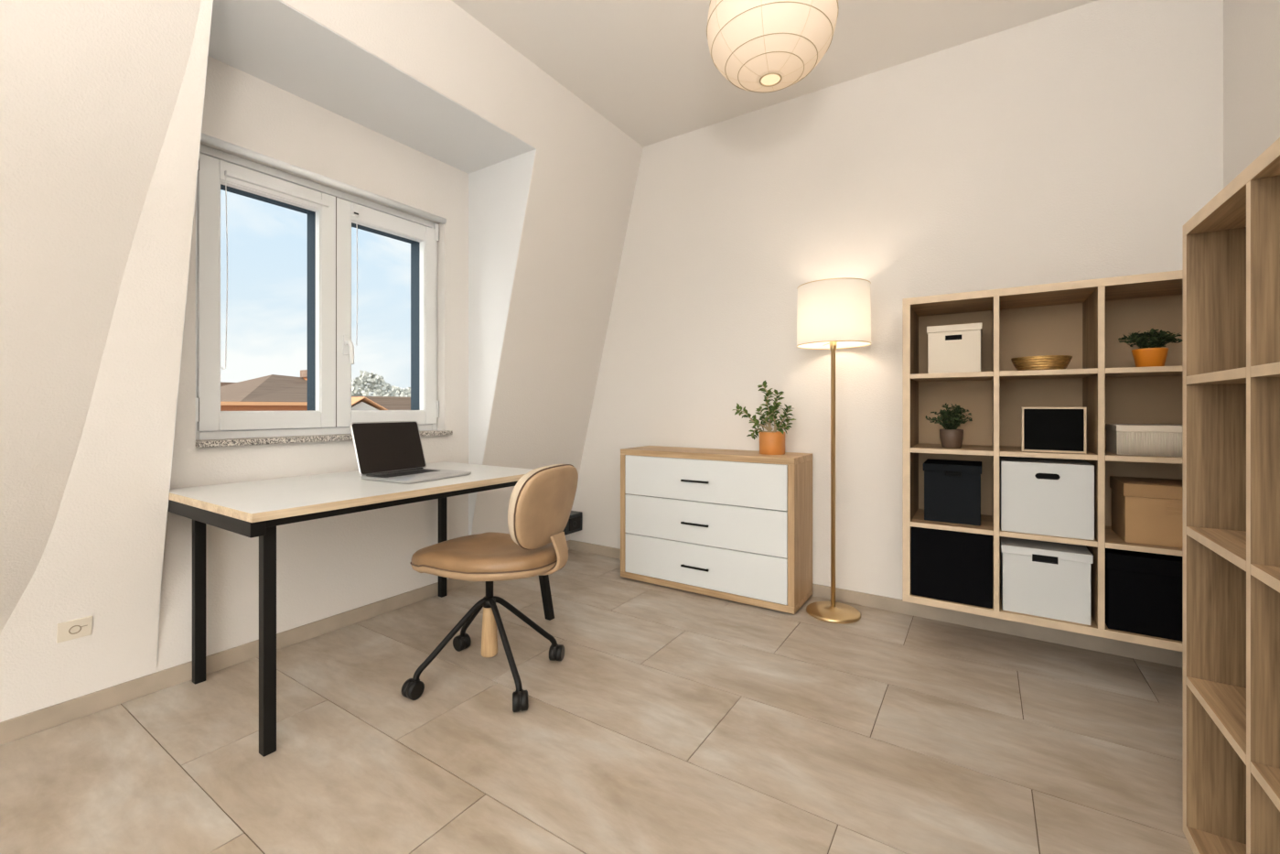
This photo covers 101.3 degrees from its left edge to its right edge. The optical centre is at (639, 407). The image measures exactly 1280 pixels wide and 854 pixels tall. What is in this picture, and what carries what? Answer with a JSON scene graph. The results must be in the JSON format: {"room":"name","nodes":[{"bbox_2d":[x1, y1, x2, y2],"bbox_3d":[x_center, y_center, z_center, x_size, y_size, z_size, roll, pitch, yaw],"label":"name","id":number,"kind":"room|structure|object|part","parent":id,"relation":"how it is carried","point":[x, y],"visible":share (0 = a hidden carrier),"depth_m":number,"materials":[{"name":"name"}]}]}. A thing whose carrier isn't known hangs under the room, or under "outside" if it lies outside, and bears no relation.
{"room":"home office","nodes":[
{"label":"home office","id":0,"kind":"room"},
{"bbox_2d":[0,0,201,633],"bbox_3d":[-2.140,-0.400,0.031,0.808,3.000,3.644,0,0,14],"label":"wall","id":1,"kind":"structure","parent":0,"point":[90,90],"depth_m":1.59,"materials":[{"name":"white paint"}]},
{"bbox_2d":[0,0,643,721],"bbox_3d":[-1.662,-0.420,2.007,1.000,3.040,4.740,0,0,33],"label":"wall","id":2,"kind":"structure","parent":0,"point":[102,558],"depth_m":2.01,"materials":[{"name":"white paint"}]},
{"bbox_2d":[56,615,92,643],"bbox_3d":[-1.977,0.776,1.837,0.019,0.070,0.084,0,0,33],"label":"wall socket","id":3,"kind":"object","parent":2,"relation":"attached to","point":[66,630],"visible":1,"depth_m":1.83,"materials":[{"name":"beige plastic"}]},
{"bbox_2d":[0,539,570,744],"bbox_3d":[-1.505,1.064,2.602,0.012,0.072,3.508,0,0,33],"label":"baseboard","id":4,"kind":"structure","parent":2,"relation":"attached to","point":[19,726],"depth_m":2.09,"materials":[{"name":"tile"}]},
{"bbox_2d":[156,55,468,671],"bbox_3d":[-1.599,-0.180,2.743,0.300,2.560,1.480,0,0,33],"label":"wall","id":5,"kind":"structure","parent":2,"relation":"in","point":[327,566],"depth_m":2.52,"materials":[{"name":"white paint"}]},
{"bbox_2d":[195,132,452,447],"bbox_3d":[-1.555,-0.481,2.687,0.235,1.290,1.235,0,0,33],"label":"window","id":6,"kind":"structure","parent":5,"relation":"attached to","point":[332,213],"depth_m":2.61,"materials":[{"name":"white plastic"}]},
{"bbox_3d":[-1.782,-0.580,2.251,0.004,0.840,0.025,0,0,33],"label":"blind cord","id":7,"kind":"part","parent":6,"relation":"part of","materials":[{"name":"white plastic"}]},
{"bbox_3d":[-1.717,-0.482,2.444,0.061,1.165,0.557,0,0,33],"label":"sash","id":8,"kind":"part","parent":6,"relation":"part of","materials":[{"name":"white plastic"}]},
{"bbox_3d":[-1.778,-0.480,2.484,0.084,1.100,0.497,0,0,33],"label":"frame","id":9,"kind":"part","parent":6,"relation":"part of","materials":[{"name":"grey"}]},
{"bbox_3d":[-1.673,-1.012,2.445,0.022,0.023,0.430,0,0,33],"label":"blind rail","id":10,"kind":"part","parent":6,"relation":"part of","materials":[{"name":"white plastic"}]},
{"bbox_3d":[-1.494,-1.110,2.630,0.032,0.032,1.205,0,0,33],"label":"round moulding","id":11,"kind":"part","parent":6,"relation":"part of","materials":[{"name":"white plastic"}]},
{"bbox_3d":[-1.495,0.151,2.660,0.105,0.026,1.215,0,0,33],"label":"sill","id":12,"kind":"part","parent":6,"relation":"part of","materials":[{"name":"stone"}]},
{"bbox_3d":[-1.487,-0.295,2.683,0.062,0.150,0.032,0,0,33],"label":"handle","id":13,"kind":"part","parent":6,"relation":"part of","materials":[{"name":"white plastic"}]},
{"bbox_3d":[-1.470,-0.660,2.728,0.004,0.680,0.006,0,0,33],"label":"blind cord","id":14,"kind":"part","parent":6,"relation":"part of","materials":[{"name":"white fabric"}]},
{"bbox_3d":[-1.466,-0.480,2.961,0.084,1.100,0.519,0,0,33],"label":"frame","id":15,"kind":"part","parent":6,"relation":"part of","materials":[{"name":"grey"}]},
{"bbox_3d":[-1.405,-0.482,2.921,0.061,1.165,0.579,0,0,33],"label":"sash","id":16,"kind":"part","parent":6,"relation":"part of","materials":[{"name":"white plastic"}]},
{"bbox_2d":[157,0,536,656],"bbox_3d":[-1.237,-0.230,2.506,0.586,2.460,1.580,0,0,33],"label":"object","id":17,"kind":"structure","parent":2,"relation":"attached to","point":[498,193],"depth_m":3.17,"materials":[{"name":"white paint"}]},
{"bbox_2d":[562,510,581,535],"bbox_3d":[-0.543,0.866,3.950,0.147,0.138,0.197,0,0,33],"label":"power socket","id":18,"kind":"object","parent":2,"relation":"attached to","point":[574,524],"visible":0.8,"depth_m":3.91,"materials":[{"name":"black plastic"}]},
{"bbox_2d":[207,0,536,173],"bbox_3d":[-1.237,-1.474,2.506,0.586,0.033,1.540,0,0,33],"label":"ceiling","id":19,"kind":"structure","parent":0,"point":[273,42],"depth_m":2.36,"materials":[{"name":"white paint"}]},
{"bbox_2d":[0,548,1193,853],"bbox_3d":[-0.631,1.110,0.861,3.900,0.020,5.650,0,0,33],"label":"floor","id":20,"kind":"structure","parent":0,"point":[670,720],"depth_m":1.70,"materials":[{"name":"brown tile"}]},
{"bbox_2d":[167,461,554,756],"bbox_3d":[-1.139,0.710,2.376,0.823,0.780,1.366,0,0,33],"label":"desk","id":21,"kind":"object","parent":20,"relation":"on","point":[251,509],"visible":0.77,"depth_m":1.92,"materials":[{"name":"white wood"}]},
{"bbox_3d":[-1.770,0.724,2.108,0.037,0.752,0.037,0,0,33],"label":"leg","id":22,"kind":"part","parent":21,"relation":"part of","materials":[{"name":"black metal"}]},
{"bbox_3d":[-1.188,0.724,1.676,0.037,0.752,0.037,0,0,33],"label":"leg","id":23,"kind":"part","parent":21,"relation":"part of","materials":[{"name":"black metal"}]},
{"bbox_3d":[-1.170,0.372,2.339,0.811,0.046,1.266,0,0,33],"label":"frame","id":24,"kind":"part","parent":21,"relation":"part of","materials":[{"name":"black metal"}]},
{"bbox_2d":[349,420,471,484],"bbox_3d":[-1.048,0.194,2.420,0.383,0.252,0.360,0,0,27],"label":"laptop","id":25,"kind":"object","parent":21,"relation":"on","point":[388,451],"visible":1,"depth_m":2.45,"materials":[{"name":"silver metal"}]},
{"bbox_3d":[-1.184,0.186,2.490,0.006,0.245,0.360,-19,-9,26],"label":"screen lid","id":26,"kind":"part","parent":25,"relation":"part of","materials":[{"name":"black glass"}]},
{"bbox_3d":[-1.151,0.724,3.059,0.037,0.752,0.037,0,0,33],"label":"leg","id":27,"kind":"part","parent":21,"relation":"part of","materials":[{"name":"black metal"}]},
{"bbox_3d":[-0.510,0.724,2.670,0.037,0.752,0.186,0,0,33],"label":"leg","id":28,"kind":"part","parent":21,"relation":"part of","materials":[{"name":"black metal"}]},
{"bbox_2d":[401,463,578,711],"bbox_3d":[-0.598,0.661,2.134,0.658,0.878,0.482,0,0,14],"label":"office chair","id":29,"kind":"object","parent":20,"relation":"on","point":[541,502],"visible":1,"depth_m":2.00,"materials":[{"name":"beige leather"}]},
{"bbox_3d":[-0.741,0.908,2.063,0.282,0.273,0.022,0,0,-31],"label":"leg","id":30,"kind":"part","parent":29,"relation":"part of","materials":[{"name":"black metal"}]},
{"bbox_3d":[-0.715,0.908,2.268,0.022,0.273,0.309,0,0,-38],"label":"leg","id":31,"kind":"part","parent":29,"relation":"part of","materials":[{"name":"black metal"}]},
{"bbox_3d":[-0.614,0.597,2.140,0.610,0.087,0.430,0,0,23],"label":"seat","id":32,"kind":"part","parent":29,"relation":"part of","materials":[{"name":"beige leather"}]},
{"bbox_3d":[-0.614,0.905,2.140,0.068,0.200,0.068,0,0,23],"label":"wooden post","id":33,"kind":"part","parent":29,"relation":"part of","materials":[{"name":"brown wood"}]},
{"bbox_3d":[-0.521,0.908,2.021,0.022,0.273,0.284,0,0,-38],"label":"leg","id":34,"kind":"part","parent":29,"relation":"part of","materials":[{"name":"black metal"}]},
{"bbox_3d":[-0.484,0.908,2.216,0.284,0.273,0.022,0,0,-30],"label":"leg","id":35,"kind":"part","parent":29,"relation":"part of","materials":[{"name":"black metal"}]},
{"bbox_2d":[507,463,562,545],"bbox_3d":[-0.369,0.377,2.035,0.109,0.310,0.395,0,0,23],"label":"backrest cushion","id":36,"kind":"object","parent":29,"relation":"on","point":[535,503],"depth_m":1.93,"materials":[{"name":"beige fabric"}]},
{"bbox_3d":[-0.343,0.381,2.024,0.087,0.307,0.395,0,0,23],"label":"backrest","id":37,"kind":"part","parent":29,"relation":"part of","materials":[{"name":"beige leather"}]},
{"bbox_2d":[620,445,812,613],"bbox_3d":[0.434,0.684,3.209,1.123,0.832,0.368,0,0,33],"label":"dresser","id":38,"kind":"object","parent":20,"relation":"on","point":[730,524],"visible":1,"depth_m":3.01,"materials":[{"name":"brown wood"}]},
{"bbox_3d":[-0.016,0.678,3.513,0.036,0.748,0.352,0,0,33],"label":"panel","id":39,"kind":"part","parent":38,"relation":"part of","materials":[{"name":"brown wood"}]},
{"bbox_3d":[0.321,0.433,3.074,0.178,0.012,0.018,0,0,33],"label":"handle","id":40,"kind":"part","parent":38,"relation":"part of","materials":[{"name":"black metal"}]},
{"bbox_3d":[0.321,0.685,3.074,0.178,0.012,0.018,0,0,33],"label":"handle","id":41,"kind":"part","parent":38,"relation":"part of","materials":[{"name":"black metal"}]},
{"bbox_3d":[0.321,0.939,3.074,0.178,0.012,0.018,0,0,33],"label":"handle","id":42,"kind":"part","parent":38,"relation":"part of","materials":[{"name":"black metal"}]},
{"bbox_3d":[0.431,0.429,3.204,1.045,0.244,0.320,0,0,33],"label":"drawer","id":43,"kind":"part","parent":38,"relation":"part of","materials":[{"name":"white paint"}]},
{"bbox_3d":[0.431,0.678,3.204,1.045,0.244,0.320,0,0,33],"label":"drawer","id":44,"kind":"part","parent":38,"relation":"part of","materials":[{"name":"white paint"}]},
{"bbox_3d":[0.431,0.927,3.204,1.045,0.244,0.320,0,0,33],"label":"drawer","id":45,"kind":"part","parent":38,"relation":"part of","materials":[{"name":"white paint"}]},
{"bbox_3d":[0.438,0.286,3.216,1.123,0.036,0.352,0,0,33],"label":"panel","id":46,"kind":"part","parent":38,"relation":"part of","materials":[{"name":"brown wood"}]},
{"bbox_3d":[0.438,1.070,3.216,1.123,0.036,0.352,0,0,33],"label":"panel","id":47,"kind":"part","parent":38,"relation":"part of","materials":[{"name":"brown wood"}]},
{"bbox_2d":[732,380,795,454],"bbox_3d":[0.730,0.055,3.047,0.365,0.426,0.148,0,0,33],"label":"potted ficus","id":48,"kind":"object","parent":38,"relation":"on","point":[770,442],"visible":1,"depth_m":2.99,"materials":[{"name":"plant"}]},
{"bbox_3d":[0.714,0.018,3.040,0.317,0.302,0.056,0,0,33],"label":"stem","id":49,"kind":"part","parent":48,"relation":"part of","materials":[{"name":"green plant"}]},
{"bbox_2d":[759,430,785,454],"bbox_3d":[0.761,0.204,3.027,0.147,0.127,0.147,0,0,33],"label":"pot","id":50,"kind":"object","parent":48,"relation":"on","point":[770,442],"depth_m":2.96,"materials":[{"name":"ceramic"}]},
{"bbox_3d":[0.893,0.678,2.918,0.036,0.748,0.352,0,0,33],"label":"panel","id":51,"kind":"part","parent":38,"relation":"part of","materials":[{"name":"brown wood"}]},
{"bbox_2d":[796,277,871,623],"bbox_3d":[1.032,0.226,2.805,0.375,1.747,0.375,0,0,33],"label":"floor lamp","id":52,"kind":"object","parent":20,"relation":"on","point":[833,314],"visible":1,"depth_m":2.68,"materials":[{"name":"white fabric"}]},
{"bbox_3d":[1.032,-0.488,2.805,0.372,0.313,0.372,0,0,33],"label":"lamp shade","id":53,"kind":"part","parent":52,"relation":"part of","materials":[{"name":"white fabric"}]},
{"bbox_2d":[1183,137,1279,853],"bbox_3d":[1.245,0.314,0.760,0.385,1.572,1.196,0,0,33],"label":"cube bookcase","id":54,"kind":"object","parent":20,"relation":"on","point":[1231,244],"visible":1,"depth_m":1.29,"materials":[{"name":"brown wood"}]},
{"bbox_3d":[1.564,0.314,1.248,0.385,1.508,0.032,0,0,33],"label":"panel","id":55,"kind":"part","parent":54,"relation":"part of","materials":[{"name":"brown wood"}]},
{"bbox_3d":[1.245,1.084,0.760,0.385,0.032,1.196,0,0,33],"label":"panel","id":56,"kind":"part","parent":54,"relation":"part of","materials":[{"name":"brown wood"}]},
{"bbox_3d":[1.456,-0.069,1.082,0.385,0.022,0.363,0,0,33],"label":"shelf","id":57,"kind":"part","parent":54,"relation":"part of","materials":[{"name":"brown wood"}]},
{"bbox_3d":[1.456,0.314,1.082,0.385,0.022,0.363,0,0,33],"label":"shelf","id":58,"kind":"part","parent":54,"relation":"part of","materials":[{"name":"brown wood"}]},
{"bbox_3d":[1.456,0.696,1.082,0.385,0.022,0.363,0,0,33],"label":"shelf","id":59,"kind":"part","parent":54,"relation":"part of","materials":[{"name":"brown wood"}]},
{"bbox_3d":[1.245,-0.457,0.760,0.385,0.032,1.196,0,0,33],"label":"panel","id":60,"kind":"part","parent":54,"relation":"part of","materials":[{"name":"brown wood"}]},
{"bbox_3d":[1.245,-0.069,0.760,0.385,0.022,0.363,0,0,33],"label":"shelf","id":61,"kind":"part","parent":54,"relation":"part of","materials":[{"name":"brown wood"}]},
{"bbox_3d":[1.245,0.314,0.760,0.385,0.022,0.363,0,0,33],"label":"shelf","id":62,"kind":"part","parent":54,"relation":"part of","materials":[{"name":"brown wood"}]},
{"bbox_3d":[1.245,0.696,0.760,0.385,0.022,0.363,0,0,33],"label":"shelf","id":63,"kind":"part","parent":54,"relation":"part of","materials":[{"name":"brown wood"}]},
{"bbox_2d":[451,0,1097,146],"bbox_3d":[-0.517,-1.915,0.649,3.225,0.150,5.720,0,0,33],"label":"ceiling","id":64,"kind":"structure","parent":0,"point":[648,68],"depth_m":2.66,"materials":[{"name":"white paint"}]},
{"bbox_2d":[706,0,838,92],"bbox_3d":[0.472,-1.511,1.900,0.461,0.658,0.461,0,0,33],"label":"pendant lantern","id":65,"kind":"object","parent":64,"relation":"hanging from","point":[758,46],"visible":1,"depth_m":1.79,"materials":[{"name":"beige paper"}]},
{"bbox_2d":[570,0,1223,599],"bbox_3d":[0.895,-0.410,3.263,4.125,3.060,0.200,0,0,33],"label":"wall","id":66,"kind":"structure","parent":0,"point":[1081,142],"depth_m":2.88,"materials":[{"name":"white paint"}]},
{"bbox_2d":[570,539,1183,667],"bbox_3d":[0.924,1.064,3.116,3.515,0.072,0.012,0,0,33],"label":"baseboard","id":67,"kind":"structure","parent":66,"relation":"attached to","point":[1145,652],"depth_m":2.58,"materials":[{"name":"tile"}]},
{"bbox_2d":[902,269,1183,651],"bbox_3d":[1.783,0.199,2.329,1.070,1.416,0.390,0,0,33],"label":"cube bookcase","id":68,"kind":"object","parent":66,"relation":"attached to","point":[1085,320],"visible":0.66,"depth_m":2.33,"materials":[{"name":"brown wood"}]},
{"bbox_3d":[1.349,0.199,2.613,0.032,1.352,0.390,0,0,33],"label":"panel","id":69,"kind":"part","parent":68,"relation":"part of","materials":[{"name":"brown wood"}]},
{"bbox_2d":[925,403,972,448],"bbox_3d":[1.435,0.084,2.441,0.191,0.209,0.201,0,0,33],"label":"potted herb","id":70,"kind":"object","parent":68,"relation":"on","point":[951,437],"visible":1,"depth_m":2.41,"materials":[{"name":"green plant"}]},
{"bbox_3d":[1.435,0.054,2.441,0.179,0.124,0.178,0,0,33],"label":"stem","id":71,"kind":"part","parent":70,"relation":"part of","materials":[{"name":"green plant"}]},
{"bbox_2d":[939,428,963,448],"bbox_3d":[1.445,0.145,2.437,0.096,0.087,0.096,0,0,33],"label":"pot","id":72,"kind":"object","parent":70,"relation":"on","point":[950,437],"depth_m":2.40,"materials":[{"name":"brown ceramic"}]},
{"bbox_3d":[1.497,-0.144,2.516,0.322,0.021,0.390,0,0,33],"label":"shelf","id":73,"kind":"part","parent":68,"relation":"part of","materials":[{"name":"brown wood"}]},
{"bbox_3d":[1.497,0.199,2.516,0.322,0.021,0.390,0,0,33],"label":"shelf","id":74,"kind":"part","parent":68,"relation":"part of","materials":[{"name":"brown wood"}]},
{"bbox_3d":[1.497,0.542,2.516,0.322,0.021,0.390,0,0,33],"label":"shelf","id":75,"kind":"part","parent":68,"relation":"part of","materials":[{"name":"brown wood"}]},
{"bbox_2d":[911,526,992,608],"bbox_3d":[1.491,0.717,2.508,0.316,0.316,0.340,0,0,33],"label":"storage box","id":76,"kind":"object","parent":68,"relation":"in","point":[949,565],"visible":0.76,"depth_m":2.36,"materials":[{"name":"black fabric"}]},
{"bbox_2d":[923,458,981,526],"bbox_3d":[1.501,0.398,2.519,0.234,0.268,0.260,0,0,33],"label":"storage box","id":77,"kind":"object","parent":68,"relation":"on","point":[951,488],"visible":1,"depth_m":2.42,"materials":[{"name":"black"}]},
{"bbox_3d":[1.501,0.281,2.519,0.234,0.035,0.260,0,0,33],"label":"lid","id":78,"kind":"part","parent":77,"relation":"part of","materials":[{"name":"black"}]},
{"bbox_2d":[926,322,982,373],"bbox_3d":[1.498,-0.266,2.497,0.217,0.222,0.250,0,0,33],"label":"storage box","id":79,"kind":"object","parent":68,"relation":"on","point":[956,348],"visible":0.93,"depth_m":2.40,"materials":[{"name":"beige cardboard"}]},
{"bbox_3d":[1.498,-0.362,2.497,0.217,0.030,0.250,0,0,33],"label":"lid","id":80,"kind":"part","parent":79,"relation":"part of","materials":[{"name":"beige cardboard"}]},
{"bbox_2d":[1011,354,1072,370],"bbox_3d":[1.740,-0.186,2.280,0.213,0.062,0.213,0,0,33],"label":"woven bowl","id":81,"kind":"object","parent":68,"relation":"on","point":[1046,361],"visible":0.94,"depth_m":2.20,"materials":[{"name":"gold metal"}]},
{"bbox_3d":[1.783,-0.493,2.329,1.070,0.032,0.390,0,0,33],"label":"panel","id":82,"kind":"part","parent":68,"relation":"part of","materials":[{"name":"brown wood"}]},
{"bbox_3d":[1.783,0.891,2.329,1.070,0.032,0.390,0,0,33],"label":"panel","id":83,"kind":"part","parent":68,"relation":"part of","materials":[{"name":"brown wood"}]},
{"bbox_2d":[999,536,1092,624],"bbox_3d":[1.777,0.734,2.324,0.302,0.283,0.340,0,0,33],"label":"storage box","id":84,"kind":"object","parent":68,"relation":"on","point":[1041,578],"visible":0.82,"depth_m":2.19,"materials":[{"name":"white cardboard"}]},
{"bbox_3d":[1.777,0.609,2.324,0.302,0.034,0.340,0,0,33],"label":"lid","id":85,"kind":"part","parent":84,"relation":"part of","materials":[{"name":"white cardboard"}]},
{"bbox_2d":[999,455,1094,539],"bbox_3d":[1.779,0.382,2.323,0.306,0.300,0.340,0,0,33],"label":"storage box","id":86,"kind":"object","parent":68,"relation":"on","point":[1053,497],"visible":0.94,"depth_m":2.19,"materials":[{"name":"white"}]},
{"bbox_3d":[1.783,-0.144,2.329,0.322,0.021,0.390,0,0,33],"label":"shelf","id":87,"kind":"part","parent":68,"relation":"part of","materials":[{"name":"brown wood"}]},
{"bbox_3d":[1.783,0.199,2.329,0.322,0.021,0.390,0,0,33],"label":"shelf","id":88,"kind":"part","parent":68,"relation":"part of","materials":[{"name":"brown wood"}]},
{"bbox_3d":[1.783,0.542,2.329,0.322,0.021,0.390,0,0,33],"label":"shelf","id":89,"kind":"part","parent":68,"relation":"part of","materials":[{"name":"brown wood"}]},
{"bbox_2d":[1021,407,1086,453],"bbox_3d":[1.738,0.094,2.209,0.214,0.190,0.024,0,0,33],"label":"framed panel","id":90,"kind":"object","parent":68,"relation":"on","point":[1043,429],"visible":0.99,"depth_m":2.20,"materials":[{"name":"black"}]},
{"bbox_2d":[1105,548,1183,641],"bbox_3d":[2.064,0.725,2.133,0.305,0.300,0.340,0,0,33],"label":"storage box","id":91,"kind":"object","parent":68,"relation":"on","point":[1144,591],"visible":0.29,"depth_m":2.02,"materials":[{"name":"black fabric"}]},
{"bbox_3d":[2.064,0.605,2.133,0.305,0.060,0.340,0,0,33],"label":"lid","id":92,"kind":"part","parent":91,"relation":"part of","materials":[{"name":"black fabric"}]},
{"bbox_2d":[1105,423,1183,457],"bbox_3d":[2.067,0.130,2.107,0.272,0.118,0.241,0,0,33],"label":"box","id":93,"kind":"object","parent":68,"relation":"on","point":[1134,439],"visible":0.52,"depth_m":2.04,"materials":[{"name":"beige"}]},
{"bbox_3d":[2.067,0.083,2.107,0.272,0.024,0.240,0,0,33],"label":"lid","id":94,"kind":"part","parent":93,"relation":"part of","materials":[{"name":"beige"}]},
{"bbox_3d":[2.070,-0.144,2.141,0.322,0.021,0.390,0,0,33],"label":"shelf","id":95,"kind":"part","parent":68,"relation":"part of","materials":[{"name":"brown wood"}]},
{"bbox_3d":[2.070,0.199,2.141,0.322,0.021,0.390,0,0,33],"label":"shelf","id":96,"kind":"part","parent":68,"relation":"part of","materials":[{"name":"brown wood"}]},
{"bbox_3d":[2.070,0.542,2.141,0.322,0.021,0.390,0,0,33],"label":"shelf","id":97,"kind":"part","parent":68,"relation":"part of","materials":[{"name":"brown wood"}]},
{"bbox_2d":[1109,475,1183,548],"bbox_3d":[2.079,0.416,2.117,0.238,0.232,0.270,0,0,33],"label":"cardboard box","id":98,"kind":"object","parent":68,"relation":"on","point":[1146,510],"visible":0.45,"depth_m":2.04,"materials":[{"name":"brown cardboard"}]},
{"bbox_3d":[2.079,0.325,2.117,0.238,0.050,0.270,0,0,33],"label":"lid","id":99,"kind":"part","parent":98,"relation":"part of","materials":[{"name":"brown cardboard"}]},
{"bbox_3d":[2.053,0.386,1.976,0.100,0.047,0.003,0,0,33],"label":"embossed handle","id":100,"kind":"part","parent":98,"relation":"part of","materials":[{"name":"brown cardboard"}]},
{"bbox_2d":[1118,328,1183,366],"bbox_3d":[2.011,-0.233,2.053,0.179,0.156,0.200,0,0,-38],"label":"potted herb","id":101,"kind":"object","parent":68,"relation":"on","point":[1151,353],"visible":0.98,"depth_m":2.04,"materials":[{"name":"orange ceramic"}]},
{"bbox_3d":[2.011,-0.260,2.053,0.152,0.087,0.194,0,0,-41],"label":"stem","id":102,"kind":"part","parent":101,"relation":"part of","materials":[{"name":"green plant"}]},
{"bbox_2d":[1131,347,1168,366],"bbox_3d":[2.008,-0.192,2.068,0.106,0.075,0.106,0,0,33],"label":"pot","id":103,"kind":"object","parent":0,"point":[1143,357],"depth_m":2.04,"materials":[{"name":"orange ceramic"}]},
{"bbox_2d":[1223,0,1279,188],"bbox_3d":[0.916,-0.410,-0.289,0.200,3.060,5.720,0,0,33],"label":"wall","id":104,"kind":"structure","parent":0,"point":[1251,27],"depth_m":1.95,"materials":[{"name":"white paint"}]},
{"label":"outside","id":105,"kind":"structure","parent":0,"visible":0},
{"label":"ground","id":106,"kind":"structure","parent":105,"visible":0},
{"bbox_2d":[220,381,235,386],"bbox_3d":[-28.491,3.288,30.427,9.000,9.623,9.403,0,0,33],"label":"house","id":107,"kind":"structure","parent":106,"relation":"on","point":[221,383],"depth_m":31.95,"materials":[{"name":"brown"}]},
{"bbox_2d":[220,369,307,401],"bbox_3d":[-15.349,3.262,21.290,9.000,9.676,4.668,0,0,33],"label":"house","id":108,"kind":"structure","parent":106,"relation":"on","point":[273,387],"depth_m":19.60,"materials":[{"name":"brown tile"}]},
{"bbox_2d":[206,401,339,440],"bbox_3d":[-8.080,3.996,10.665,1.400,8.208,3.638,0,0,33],"label":"parapet","id":109,"kind":"object","parent":106,"relation":"on","point":[224,405],"visible":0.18,"depth_m":10.43,"materials":[{"name":"brown"}]},
{"bbox_2d":[351,369,398,396],"bbox_3d":[-25.661,2.329,48.733,8.550,11.559,7.764,0,0,33],"label":"tree","id":110,"kind":"object","parent":106,"relation":"on","point":[381,389],"visible":0.24,"depth_m":48.39,"materials":[{"name":"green plant"}]},
{"bbox_2d":[351,395,410,409],"bbox_3d":[-7.191,3.854,21.111,3.850,8.492,12.008,0,0,33],"label":"house","id":111,"kind":"structure","parent":106,"relation":"on","point":[358,403],"depth_m":18.20,"materials":[{"name":"brown tile"}]},
{"bbox_2d":[387,386,410,397],"bbox_3d":[-30.400,2.704,66.353,6.842,10.811,7.175,0,0,33],"label":"tree","id":112,"kind":"object","parent":106,"relation":"on","point":[403,392],"visible":0.1,"depth_m":65.98,"materials":[{"name":"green plant"}]}
]}

